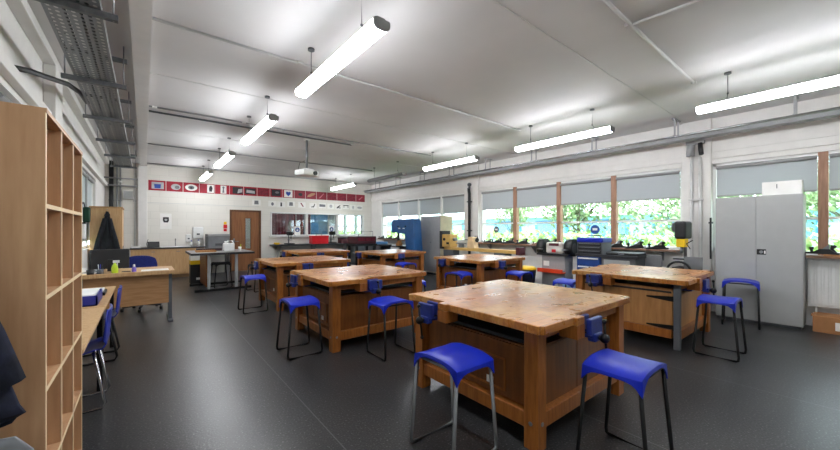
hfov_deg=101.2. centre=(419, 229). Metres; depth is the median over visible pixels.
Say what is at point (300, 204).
picture card
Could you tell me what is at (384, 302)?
stool
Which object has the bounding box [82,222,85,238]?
clipboard
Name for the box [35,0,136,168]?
cable tray
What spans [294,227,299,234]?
safety sign
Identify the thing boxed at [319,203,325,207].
picture card
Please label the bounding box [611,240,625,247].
plane
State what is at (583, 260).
base cabinet
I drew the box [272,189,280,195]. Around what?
picture
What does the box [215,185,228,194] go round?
poster
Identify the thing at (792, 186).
carton
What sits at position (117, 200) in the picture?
pipe
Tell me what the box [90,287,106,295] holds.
folder
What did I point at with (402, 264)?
stool
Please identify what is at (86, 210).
hanging bag
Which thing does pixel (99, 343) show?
chair
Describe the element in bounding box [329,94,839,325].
wall
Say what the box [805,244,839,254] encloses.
plane
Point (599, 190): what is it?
roller blind
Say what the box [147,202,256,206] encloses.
trim
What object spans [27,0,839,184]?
ceiling
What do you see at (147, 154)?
trim
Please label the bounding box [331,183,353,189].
diffuser
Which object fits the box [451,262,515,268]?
shelf
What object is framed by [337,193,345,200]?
poster
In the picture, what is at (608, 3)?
conduit
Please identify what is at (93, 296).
paper tray
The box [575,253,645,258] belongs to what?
countertop
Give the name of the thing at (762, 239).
tall cabinet
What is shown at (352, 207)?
picture card
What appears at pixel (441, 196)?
window
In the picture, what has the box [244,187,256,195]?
poster
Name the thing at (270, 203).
picture card
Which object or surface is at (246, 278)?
stool
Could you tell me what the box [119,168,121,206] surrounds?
pipe
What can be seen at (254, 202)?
picture card
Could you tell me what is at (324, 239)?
toolbox
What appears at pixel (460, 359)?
stool
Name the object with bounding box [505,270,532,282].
stool
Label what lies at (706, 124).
pillar
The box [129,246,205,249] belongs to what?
countertop
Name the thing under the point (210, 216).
wall
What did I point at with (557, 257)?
grinder
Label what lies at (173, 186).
picture
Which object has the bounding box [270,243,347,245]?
countertop
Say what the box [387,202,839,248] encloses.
building
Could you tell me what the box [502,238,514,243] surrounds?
plane
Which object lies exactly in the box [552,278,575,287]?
stool
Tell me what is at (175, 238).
sink
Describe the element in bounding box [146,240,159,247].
laptop
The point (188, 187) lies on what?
picture
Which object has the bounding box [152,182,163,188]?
picture
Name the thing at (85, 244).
window
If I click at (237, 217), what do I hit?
door
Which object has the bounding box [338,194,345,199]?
picture
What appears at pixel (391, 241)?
shelf
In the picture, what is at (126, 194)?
junction box
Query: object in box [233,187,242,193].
picture
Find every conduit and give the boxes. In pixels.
[147,163,334,180]
[148,143,371,170]
[149,105,430,155]
[149,110,352,145]
[152,17,520,130]
[601,0,696,84]
[624,0,702,28]
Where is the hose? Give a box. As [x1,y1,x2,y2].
[15,65,88,103]
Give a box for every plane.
[490,238,501,242]
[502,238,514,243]
[515,238,529,243]
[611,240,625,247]
[624,240,644,248]
[645,241,668,248]
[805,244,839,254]
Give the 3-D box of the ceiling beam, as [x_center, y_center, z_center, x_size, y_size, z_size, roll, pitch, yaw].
[-3.404,-1.865,4.224,0.150,0.070,14.850,0,0,-39]
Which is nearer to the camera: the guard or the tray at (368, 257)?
the guard
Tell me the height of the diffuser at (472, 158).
0.074 m
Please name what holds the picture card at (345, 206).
attached to the wall at (210, 216)
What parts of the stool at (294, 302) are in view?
seat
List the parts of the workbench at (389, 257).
leg, door, leg, panel, panel, leg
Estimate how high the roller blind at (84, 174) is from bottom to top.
1.302 m
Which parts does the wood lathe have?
red plate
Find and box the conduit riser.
[688,156,703,256]
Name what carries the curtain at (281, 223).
hanging from the wall at (247, 219)
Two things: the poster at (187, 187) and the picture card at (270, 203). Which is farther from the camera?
the picture card at (270, 203)
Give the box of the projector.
[295,138,318,177]
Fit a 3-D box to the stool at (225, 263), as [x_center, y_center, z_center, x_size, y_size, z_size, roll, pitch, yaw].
[-4.825,1.091,8.368,0.402,0.617,0.413,0,0,-44]
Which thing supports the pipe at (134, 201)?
attached to the wall at (210, 216)
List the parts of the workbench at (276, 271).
leg, rail, door, leg, panel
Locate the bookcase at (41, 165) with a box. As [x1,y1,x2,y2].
[0,101,82,449]
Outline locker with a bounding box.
[421,216,451,274]
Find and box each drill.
[284,231,294,244]
[329,231,336,242]
[671,221,692,268]
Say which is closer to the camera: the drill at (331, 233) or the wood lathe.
the wood lathe
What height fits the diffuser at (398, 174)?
0.074 m
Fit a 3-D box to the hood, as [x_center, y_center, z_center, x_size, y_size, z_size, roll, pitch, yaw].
[-1.868,0.335,11.108,0.780,0.230,0.500,0,0,-44]
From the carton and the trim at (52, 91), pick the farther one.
the carton
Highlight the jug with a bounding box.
[223,240,234,251]
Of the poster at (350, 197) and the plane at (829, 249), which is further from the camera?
the poster at (350, 197)
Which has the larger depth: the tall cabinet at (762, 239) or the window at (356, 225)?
the window at (356, 225)
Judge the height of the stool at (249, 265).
0.617 m
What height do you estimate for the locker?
1.820 m
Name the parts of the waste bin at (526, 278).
lid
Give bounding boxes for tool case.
[606,251,645,255]
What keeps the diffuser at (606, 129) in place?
attached to the pendant light at (606, 129)
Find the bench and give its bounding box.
[646,255,710,270]
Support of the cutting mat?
on the table at (205, 257)
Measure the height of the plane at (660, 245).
0.154 m
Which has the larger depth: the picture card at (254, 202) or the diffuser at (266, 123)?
the picture card at (254, 202)
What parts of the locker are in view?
door, door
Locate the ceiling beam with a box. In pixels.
[129,0,152,165]
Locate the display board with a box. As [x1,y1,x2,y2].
[311,214,327,233]
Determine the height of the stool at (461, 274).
0.617 m
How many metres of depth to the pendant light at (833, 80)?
3.87 m
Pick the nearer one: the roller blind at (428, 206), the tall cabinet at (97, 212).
the tall cabinet at (97, 212)
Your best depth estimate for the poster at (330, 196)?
13.65 m
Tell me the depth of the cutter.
10.93 m
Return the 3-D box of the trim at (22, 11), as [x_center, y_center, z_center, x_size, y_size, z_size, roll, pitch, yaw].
[-4.018,-1.540,3.734,0.100,0.720,14.850,0,0,-39]
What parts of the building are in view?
pane, pane, pane, pane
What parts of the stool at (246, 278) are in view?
seat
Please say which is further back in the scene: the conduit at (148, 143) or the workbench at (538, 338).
the conduit at (148, 143)
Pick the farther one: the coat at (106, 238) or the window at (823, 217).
the coat at (106, 238)
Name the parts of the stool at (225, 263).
seat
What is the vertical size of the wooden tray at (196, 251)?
0.040 m
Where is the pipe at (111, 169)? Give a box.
[108,160,113,206]
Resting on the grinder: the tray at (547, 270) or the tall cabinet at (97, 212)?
the tray at (547, 270)
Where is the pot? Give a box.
[97,264,103,273]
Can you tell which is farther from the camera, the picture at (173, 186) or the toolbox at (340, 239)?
the toolbox at (340, 239)
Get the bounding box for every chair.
[0,436,33,449]
[82,285,121,366]
[82,303,112,413]
[120,255,162,312]
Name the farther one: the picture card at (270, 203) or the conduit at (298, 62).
the picture card at (270, 203)
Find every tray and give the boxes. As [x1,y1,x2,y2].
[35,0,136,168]
[82,288,101,306]
[195,250,215,252]
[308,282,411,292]
[364,94,839,192]
[367,256,418,259]
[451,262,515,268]
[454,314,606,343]
[537,267,565,273]
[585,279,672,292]
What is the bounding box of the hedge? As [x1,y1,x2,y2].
[339,229,839,251]
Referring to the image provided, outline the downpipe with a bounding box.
[467,183,471,253]
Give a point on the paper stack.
(162, 268)
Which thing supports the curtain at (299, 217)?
hanging from the wall at (247, 219)
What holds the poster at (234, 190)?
attached to the wall at (210, 216)
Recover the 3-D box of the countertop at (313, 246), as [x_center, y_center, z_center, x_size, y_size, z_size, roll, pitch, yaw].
[-3.977,0.765,12.915,3.000,0.470,0.549,0,0,-39]
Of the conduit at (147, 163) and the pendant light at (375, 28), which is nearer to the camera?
the pendant light at (375, 28)
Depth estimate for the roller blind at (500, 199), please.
9.54 m
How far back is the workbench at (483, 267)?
6.92 m
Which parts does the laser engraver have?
lid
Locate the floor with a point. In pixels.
(214, 376)
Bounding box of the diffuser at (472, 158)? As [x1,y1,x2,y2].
[423,156,475,170]
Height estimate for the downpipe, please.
2.780 m
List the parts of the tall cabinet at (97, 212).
door, door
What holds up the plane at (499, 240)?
on the shelf at (489, 245)
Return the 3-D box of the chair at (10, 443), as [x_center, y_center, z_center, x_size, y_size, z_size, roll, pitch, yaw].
[-1.240,1.017,0.816,0.401,0.764,0.425,0,0,-39]
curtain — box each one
[272,213,295,234]
[296,214,310,234]
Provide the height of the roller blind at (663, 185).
0.502 m
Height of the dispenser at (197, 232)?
0.500 m
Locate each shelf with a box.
[379,239,405,243]
[478,242,679,260]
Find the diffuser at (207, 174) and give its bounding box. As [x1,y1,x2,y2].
[199,172,211,180]
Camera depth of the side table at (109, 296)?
3.56 m
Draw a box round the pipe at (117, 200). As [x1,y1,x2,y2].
[116,167,118,206]
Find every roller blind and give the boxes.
[0,92,11,102]
[82,170,88,240]
[88,177,94,239]
[382,202,397,216]
[399,199,417,215]
[419,197,439,214]
[442,194,463,213]
[482,189,512,209]
[516,184,555,207]
[560,178,610,204]
[616,170,679,201]
[716,155,817,196]
[829,153,839,190]
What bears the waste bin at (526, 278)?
on the floor
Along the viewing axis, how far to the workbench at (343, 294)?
4.32 m
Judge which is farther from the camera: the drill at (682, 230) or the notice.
the notice
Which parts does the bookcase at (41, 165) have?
panel, panel, shelf, shelf, shelf, shelf, panel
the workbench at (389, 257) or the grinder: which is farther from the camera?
the workbench at (389, 257)
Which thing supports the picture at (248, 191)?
attached to the poster at (248, 191)
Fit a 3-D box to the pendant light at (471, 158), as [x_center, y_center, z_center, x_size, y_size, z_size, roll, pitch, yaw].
[0.667,-1.688,8.012,0.139,0.425,1.750,0,0,-39]
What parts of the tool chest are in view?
drawer, drawer, drawer, lid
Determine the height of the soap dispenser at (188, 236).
0.240 m
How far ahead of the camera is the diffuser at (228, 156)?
7.42 m
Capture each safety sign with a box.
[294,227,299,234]
[590,225,599,233]
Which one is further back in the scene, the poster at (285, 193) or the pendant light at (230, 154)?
the poster at (285, 193)
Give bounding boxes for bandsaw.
[390,219,422,258]
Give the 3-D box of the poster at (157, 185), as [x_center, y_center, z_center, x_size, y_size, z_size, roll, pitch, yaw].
[-7.787,-1.305,10.220,0.410,0.300,0.010,0,0,-39]
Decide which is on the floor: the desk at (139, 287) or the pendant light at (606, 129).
the desk at (139, 287)
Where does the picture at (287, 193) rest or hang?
attached to the poster at (285, 193)
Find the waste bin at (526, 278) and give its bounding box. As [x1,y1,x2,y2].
[514,265,536,282]
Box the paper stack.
[141,268,168,270]
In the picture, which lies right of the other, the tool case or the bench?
the bench
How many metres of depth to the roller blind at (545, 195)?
8.60 m
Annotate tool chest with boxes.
[577,235,611,253]
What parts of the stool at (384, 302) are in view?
seat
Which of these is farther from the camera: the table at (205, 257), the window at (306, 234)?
the window at (306, 234)
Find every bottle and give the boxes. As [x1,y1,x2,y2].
[111,260,119,272]
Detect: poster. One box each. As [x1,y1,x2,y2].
[148,180,165,190]
[166,181,182,191]
[183,182,198,192]
[200,183,214,193]
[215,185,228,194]
[230,186,242,194]
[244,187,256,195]
[257,187,269,196]
[270,188,281,196]
[282,189,293,197]
[294,190,304,198]
[306,191,315,198]
[317,192,326,199]
[327,192,336,200]
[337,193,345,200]
[347,194,355,201]
[356,194,364,201]
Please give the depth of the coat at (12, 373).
1.10 m
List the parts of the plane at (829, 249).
handle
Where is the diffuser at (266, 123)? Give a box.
[241,116,275,144]
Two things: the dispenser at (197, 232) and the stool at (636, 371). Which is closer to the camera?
the stool at (636, 371)
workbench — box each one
[250,255,350,311]
[280,248,349,258]
[286,264,425,352]
[355,249,425,279]
[409,279,629,449]
[434,254,524,289]
[572,264,716,350]
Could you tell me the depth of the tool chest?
6.64 m
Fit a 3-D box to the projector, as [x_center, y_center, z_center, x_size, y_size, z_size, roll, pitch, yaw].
[-2.359,-1.510,7.229,0.340,0.780,0.400,0,0,31]
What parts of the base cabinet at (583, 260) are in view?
drawer, handle, drawer, drawer, door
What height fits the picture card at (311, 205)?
0.200 m
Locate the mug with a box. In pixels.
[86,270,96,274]
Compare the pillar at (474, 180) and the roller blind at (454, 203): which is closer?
the pillar at (474, 180)
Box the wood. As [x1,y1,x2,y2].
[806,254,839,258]
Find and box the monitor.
[89,249,128,270]
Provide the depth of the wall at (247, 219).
15.76 m
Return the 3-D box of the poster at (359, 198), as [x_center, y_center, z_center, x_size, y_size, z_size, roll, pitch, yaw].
[-2.492,-1.305,14.448,0.410,0.300,0.008,0,0,-39]
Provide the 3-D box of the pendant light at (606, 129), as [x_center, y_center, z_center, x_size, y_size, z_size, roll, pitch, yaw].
[2.371,-1.688,5.878,0.139,0.425,1.730,0,0,-39]
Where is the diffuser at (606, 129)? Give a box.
[515,126,610,151]
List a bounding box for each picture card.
[252,200,260,205]
[268,201,276,206]
[277,201,284,206]
[287,201,294,206]
[298,202,305,207]
[309,203,316,208]
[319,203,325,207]
[327,204,333,208]
[335,204,341,209]
[343,204,348,208]
[350,205,355,209]
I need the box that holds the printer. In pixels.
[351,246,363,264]
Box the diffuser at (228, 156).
[214,153,233,167]
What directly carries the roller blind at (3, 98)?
attached to the wall at (14, 42)
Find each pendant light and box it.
[199,160,212,180]
[214,137,235,167]
[241,96,278,144]
[295,12,389,98]
[331,174,356,189]
[367,161,405,182]
[423,143,478,170]
[514,108,614,151]
[694,71,839,114]
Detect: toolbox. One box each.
[309,234,328,243]
[338,237,347,242]
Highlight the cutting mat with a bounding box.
[196,248,221,250]
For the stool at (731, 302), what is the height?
0.648 m
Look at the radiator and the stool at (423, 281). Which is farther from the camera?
the stool at (423, 281)
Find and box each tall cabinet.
[89,206,123,268]
[716,193,805,329]
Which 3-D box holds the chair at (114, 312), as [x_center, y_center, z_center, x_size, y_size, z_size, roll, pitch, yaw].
[-3.489,1.017,3.715,0.425,0.764,0.401,0,0,-39]
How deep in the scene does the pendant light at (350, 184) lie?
12.14 m
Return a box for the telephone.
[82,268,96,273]
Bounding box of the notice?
[160,213,171,228]
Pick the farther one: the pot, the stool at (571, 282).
the stool at (571, 282)
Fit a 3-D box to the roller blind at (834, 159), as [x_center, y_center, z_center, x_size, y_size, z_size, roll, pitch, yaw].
[6.068,-0.816,4.627,0.064,0.522,0.750,0,0,-39]
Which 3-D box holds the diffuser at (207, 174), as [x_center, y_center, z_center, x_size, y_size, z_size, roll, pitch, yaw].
[-6.120,-1.515,9.862,0.132,0.074,1.710,0,0,-39]
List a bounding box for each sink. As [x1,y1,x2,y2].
[160,238,190,247]
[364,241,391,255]
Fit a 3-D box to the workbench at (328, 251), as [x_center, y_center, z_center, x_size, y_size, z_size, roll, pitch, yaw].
[-2.895,0.989,9.589,1.620,0.822,1.634,0,0,43]
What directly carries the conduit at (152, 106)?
attached to the ceiling
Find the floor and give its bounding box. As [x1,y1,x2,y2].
[82,264,839,449]
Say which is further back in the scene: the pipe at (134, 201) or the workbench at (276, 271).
the pipe at (134, 201)
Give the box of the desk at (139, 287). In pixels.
[82,266,174,321]
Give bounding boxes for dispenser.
[186,234,190,241]
[192,227,202,242]
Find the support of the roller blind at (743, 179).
attached to the window at (823, 217)
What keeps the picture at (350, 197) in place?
attached to the poster at (350, 197)
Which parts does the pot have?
pot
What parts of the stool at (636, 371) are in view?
seat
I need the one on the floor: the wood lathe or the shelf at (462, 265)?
the wood lathe
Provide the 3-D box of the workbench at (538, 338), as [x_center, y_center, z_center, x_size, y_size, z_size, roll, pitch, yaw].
[0.853,0.989,3.035,1.620,0.822,1.634,0,0,43]
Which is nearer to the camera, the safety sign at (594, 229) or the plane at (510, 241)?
the safety sign at (594, 229)
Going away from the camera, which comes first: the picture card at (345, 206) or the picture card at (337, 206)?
the picture card at (337, 206)
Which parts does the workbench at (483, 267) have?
leg, door, leg, panel, panel, leg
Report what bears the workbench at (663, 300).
on the floor
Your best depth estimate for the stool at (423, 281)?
5.38 m
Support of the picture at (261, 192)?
attached to the poster at (265, 192)
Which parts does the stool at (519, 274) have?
seat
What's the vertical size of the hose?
0.305 m
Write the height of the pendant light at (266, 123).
0.425 m
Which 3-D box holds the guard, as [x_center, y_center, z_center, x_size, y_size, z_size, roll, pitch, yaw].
[4.184,0.951,5.579,0.240,0.898,0.400,0,0,-39]
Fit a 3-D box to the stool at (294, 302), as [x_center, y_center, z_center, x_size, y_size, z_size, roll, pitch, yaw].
[-1.382,1.091,3.951,0.402,0.617,0.413,0,0,-39]
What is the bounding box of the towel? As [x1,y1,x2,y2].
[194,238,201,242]
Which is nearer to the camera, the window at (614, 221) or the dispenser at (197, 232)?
the window at (614, 221)
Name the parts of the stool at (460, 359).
seat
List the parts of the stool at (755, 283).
seat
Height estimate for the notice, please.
0.460 m
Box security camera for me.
[686,139,704,156]
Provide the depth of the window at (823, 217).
4.98 m
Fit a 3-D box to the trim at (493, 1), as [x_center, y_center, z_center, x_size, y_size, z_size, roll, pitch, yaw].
[1.829,-1.897,3.840,7.550,0.006,0.016,0,0,-39]
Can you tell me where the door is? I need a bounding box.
[230,210,260,271]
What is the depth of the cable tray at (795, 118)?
6.13 m
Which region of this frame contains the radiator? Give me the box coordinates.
[807,258,839,311]
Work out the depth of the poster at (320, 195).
13.40 m
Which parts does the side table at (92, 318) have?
leg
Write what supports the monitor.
on the desk at (139, 287)
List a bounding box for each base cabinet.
[129,246,205,277]
[575,253,645,268]
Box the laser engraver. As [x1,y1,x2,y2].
[205,234,229,272]
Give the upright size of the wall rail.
0.700 m
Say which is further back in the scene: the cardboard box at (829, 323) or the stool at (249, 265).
the stool at (249, 265)
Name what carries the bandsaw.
on the floor
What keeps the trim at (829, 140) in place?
attached to the wall at (826, 127)
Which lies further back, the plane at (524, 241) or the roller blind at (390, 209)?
the roller blind at (390, 209)
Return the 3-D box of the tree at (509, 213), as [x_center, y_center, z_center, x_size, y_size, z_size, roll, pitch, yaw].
[5.032,-0.484,18.766,3.039,4.080,2.975,0,0,-17]
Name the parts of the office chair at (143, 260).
backrest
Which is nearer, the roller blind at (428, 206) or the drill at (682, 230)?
the drill at (682, 230)
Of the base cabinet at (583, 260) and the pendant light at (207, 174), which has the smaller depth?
the base cabinet at (583, 260)
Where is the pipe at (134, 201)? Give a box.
[133,163,135,245]
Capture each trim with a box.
[0,0,108,186]
[43,63,62,127]
[138,166,146,246]
[147,154,393,180]
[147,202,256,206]
[150,72,521,155]
[151,128,443,170]
[371,135,839,200]
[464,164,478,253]
[490,0,684,122]
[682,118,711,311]
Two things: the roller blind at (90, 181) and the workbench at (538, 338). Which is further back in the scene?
the roller blind at (90, 181)
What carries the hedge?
on the ground
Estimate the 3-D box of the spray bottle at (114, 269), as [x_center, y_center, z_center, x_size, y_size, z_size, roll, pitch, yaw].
[-4.321,0.540,4.893,0.088,0.205,0.076,0,0,-39]
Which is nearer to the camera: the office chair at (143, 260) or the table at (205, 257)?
the office chair at (143, 260)
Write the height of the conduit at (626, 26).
0.028 m
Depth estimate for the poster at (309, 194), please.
13.11 m
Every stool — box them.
[211,261,232,287]
[238,274,267,313]
[246,264,258,291]
[276,295,322,359]
[366,296,415,361]
[395,262,416,269]
[409,279,425,291]
[410,342,497,449]
[444,271,472,288]
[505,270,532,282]
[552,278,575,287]
[576,349,673,449]
[692,294,746,362]
[721,278,760,329]
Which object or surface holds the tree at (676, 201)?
on the ground
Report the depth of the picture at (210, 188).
11.06 m
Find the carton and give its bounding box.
[762,180,802,195]
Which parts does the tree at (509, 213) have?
crown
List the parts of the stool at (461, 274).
seat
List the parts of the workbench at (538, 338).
leg, handle, rail, door, leg, panel, rail, panel, handle, leg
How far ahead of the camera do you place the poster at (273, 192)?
12.32 m
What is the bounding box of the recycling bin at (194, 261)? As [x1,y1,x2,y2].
[189,255,200,283]
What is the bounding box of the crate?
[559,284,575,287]
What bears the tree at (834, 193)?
on the ground
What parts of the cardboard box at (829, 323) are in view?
label plate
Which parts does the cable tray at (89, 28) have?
threaded rod, threaded rod, threaded rod, threaded rod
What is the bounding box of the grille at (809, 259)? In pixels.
[807,258,839,260]
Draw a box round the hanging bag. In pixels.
[82,202,90,221]
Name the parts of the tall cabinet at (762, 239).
door, lock plate, door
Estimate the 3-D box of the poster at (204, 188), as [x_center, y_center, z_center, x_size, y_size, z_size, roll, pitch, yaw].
[-6.794,-1.305,11.012,0.410,0.300,0.010,0,0,-39]
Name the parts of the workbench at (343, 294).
handle, leg, rail, door, leg, panel, handle, rail, panel, leg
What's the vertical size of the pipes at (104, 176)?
0.245 m
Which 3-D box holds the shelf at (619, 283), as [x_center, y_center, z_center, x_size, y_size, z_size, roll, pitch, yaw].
[3.111,0.744,4.838,1.200,0.023,1.020,0,0,-39]
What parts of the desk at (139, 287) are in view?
modesty panel, leg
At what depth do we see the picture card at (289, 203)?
12.65 m
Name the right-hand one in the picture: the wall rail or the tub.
the wall rail
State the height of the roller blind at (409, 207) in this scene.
0.562 m
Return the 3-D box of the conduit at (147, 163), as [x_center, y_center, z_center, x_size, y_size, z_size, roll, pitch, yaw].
[-5.513,-1.886,11.594,5.750,0.028,0.028,0,0,-39]
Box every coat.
[0,322,25,427]
[93,209,119,249]
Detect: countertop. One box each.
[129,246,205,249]
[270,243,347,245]
[270,243,347,257]
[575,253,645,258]
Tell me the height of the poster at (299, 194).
0.300 m
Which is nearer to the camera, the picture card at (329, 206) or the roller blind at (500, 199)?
the roller blind at (500, 199)
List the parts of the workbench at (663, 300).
leg, handle, panel, rail, door, leg, panel, rail, panel, leg, handle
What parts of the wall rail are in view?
rail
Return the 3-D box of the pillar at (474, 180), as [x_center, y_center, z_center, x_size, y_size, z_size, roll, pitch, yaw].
[1.530,-0.250,10.217,0.060,3.300,0.560,0,0,-39]
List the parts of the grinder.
plate, motor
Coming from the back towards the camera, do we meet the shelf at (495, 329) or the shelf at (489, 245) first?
the shelf at (489, 245)
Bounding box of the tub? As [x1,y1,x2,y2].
[376,241,387,244]
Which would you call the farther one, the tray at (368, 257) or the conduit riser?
the tray at (368, 257)
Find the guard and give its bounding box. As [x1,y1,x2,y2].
[666,261,691,269]
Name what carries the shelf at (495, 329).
on the workbench at (538, 338)
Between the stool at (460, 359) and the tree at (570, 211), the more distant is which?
the tree at (570, 211)
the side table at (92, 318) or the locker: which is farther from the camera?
the locker
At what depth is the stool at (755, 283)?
5.00 m
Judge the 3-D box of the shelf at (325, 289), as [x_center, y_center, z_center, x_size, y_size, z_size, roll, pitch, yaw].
[-0.865,0.744,4.786,1.200,0.023,1.020,0,0,-39]
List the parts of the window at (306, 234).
sill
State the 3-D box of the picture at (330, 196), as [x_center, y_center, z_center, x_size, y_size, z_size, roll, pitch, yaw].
[-3.484,-1.305,13.653,0.320,0.220,0.004,0,0,-39]
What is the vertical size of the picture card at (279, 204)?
0.200 m
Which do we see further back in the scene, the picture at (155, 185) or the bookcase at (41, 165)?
the picture at (155, 185)
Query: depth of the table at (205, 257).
8.09 m
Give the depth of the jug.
8.24 m
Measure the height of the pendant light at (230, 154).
0.425 m
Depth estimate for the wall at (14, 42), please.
3.42 m
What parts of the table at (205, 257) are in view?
panel, leg, leg, leg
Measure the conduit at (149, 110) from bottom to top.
0.038 m
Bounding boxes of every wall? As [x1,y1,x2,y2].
[0,0,104,269]
[105,162,371,272]
[246,215,328,248]
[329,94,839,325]
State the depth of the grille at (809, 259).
4.87 m
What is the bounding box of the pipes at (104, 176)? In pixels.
[104,176,137,187]
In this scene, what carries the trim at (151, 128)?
attached to the ceiling
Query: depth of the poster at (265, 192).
12.07 m
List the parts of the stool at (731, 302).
seat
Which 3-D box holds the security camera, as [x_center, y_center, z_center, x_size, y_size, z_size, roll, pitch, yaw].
[4.766,-1.404,5.977,0.174,0.271,0.265,0,0,-39]
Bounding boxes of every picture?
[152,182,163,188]
[171,184,180,189]
[185,184,196,190]
[207,185,213,192]
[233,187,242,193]
[245,188,255,194]
[258,189,268,195]
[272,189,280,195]
[284,190,291,197]
[328,194,335,199]
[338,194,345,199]
[348,195,354,200]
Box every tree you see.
[487,207,540,239]
[508,201,655,237]
[575,167,836,245]
[803,160,839,231]
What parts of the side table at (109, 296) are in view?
leg, leg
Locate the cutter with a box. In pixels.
[346,231,376,265]
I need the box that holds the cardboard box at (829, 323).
[811,311,839,334]
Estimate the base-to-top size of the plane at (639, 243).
0.154 m
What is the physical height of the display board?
1.460 m
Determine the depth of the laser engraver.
10.66 m
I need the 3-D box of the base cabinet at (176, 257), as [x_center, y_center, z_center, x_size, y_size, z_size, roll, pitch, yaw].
[-7.367,0.958,10.142,1.780,0.885,0.615,0,0,-39]
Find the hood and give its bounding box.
[348,236,375,243]
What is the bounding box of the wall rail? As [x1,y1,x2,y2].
[708,218,712,258]
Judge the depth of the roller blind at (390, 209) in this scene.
13.73 m
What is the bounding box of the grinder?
[536,238,576,285]
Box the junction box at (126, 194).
[123,190,133,198]
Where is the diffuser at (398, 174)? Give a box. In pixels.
[368,172,403,182]
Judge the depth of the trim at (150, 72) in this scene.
5.33 m
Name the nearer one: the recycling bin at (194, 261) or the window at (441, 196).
the recycling bin at (194, 261)
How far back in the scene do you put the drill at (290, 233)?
12.27 m
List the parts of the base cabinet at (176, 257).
door, door, door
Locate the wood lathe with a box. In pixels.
[440,231,524,262]
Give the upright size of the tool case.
0.050 m
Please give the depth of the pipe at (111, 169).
9.51 m
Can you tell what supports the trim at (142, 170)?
attached to the wall at (210, 216)
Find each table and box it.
[82,286,115,385]
[82,307,104,391]
[185,249,254,292]
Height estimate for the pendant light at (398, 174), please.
0.425 m
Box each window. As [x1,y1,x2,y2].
[82,173,92,248]
[269,212,365,236]
[339,215,360,233]
[383,193,463,241]
[481,168,681,249]
[713,150,839,254]

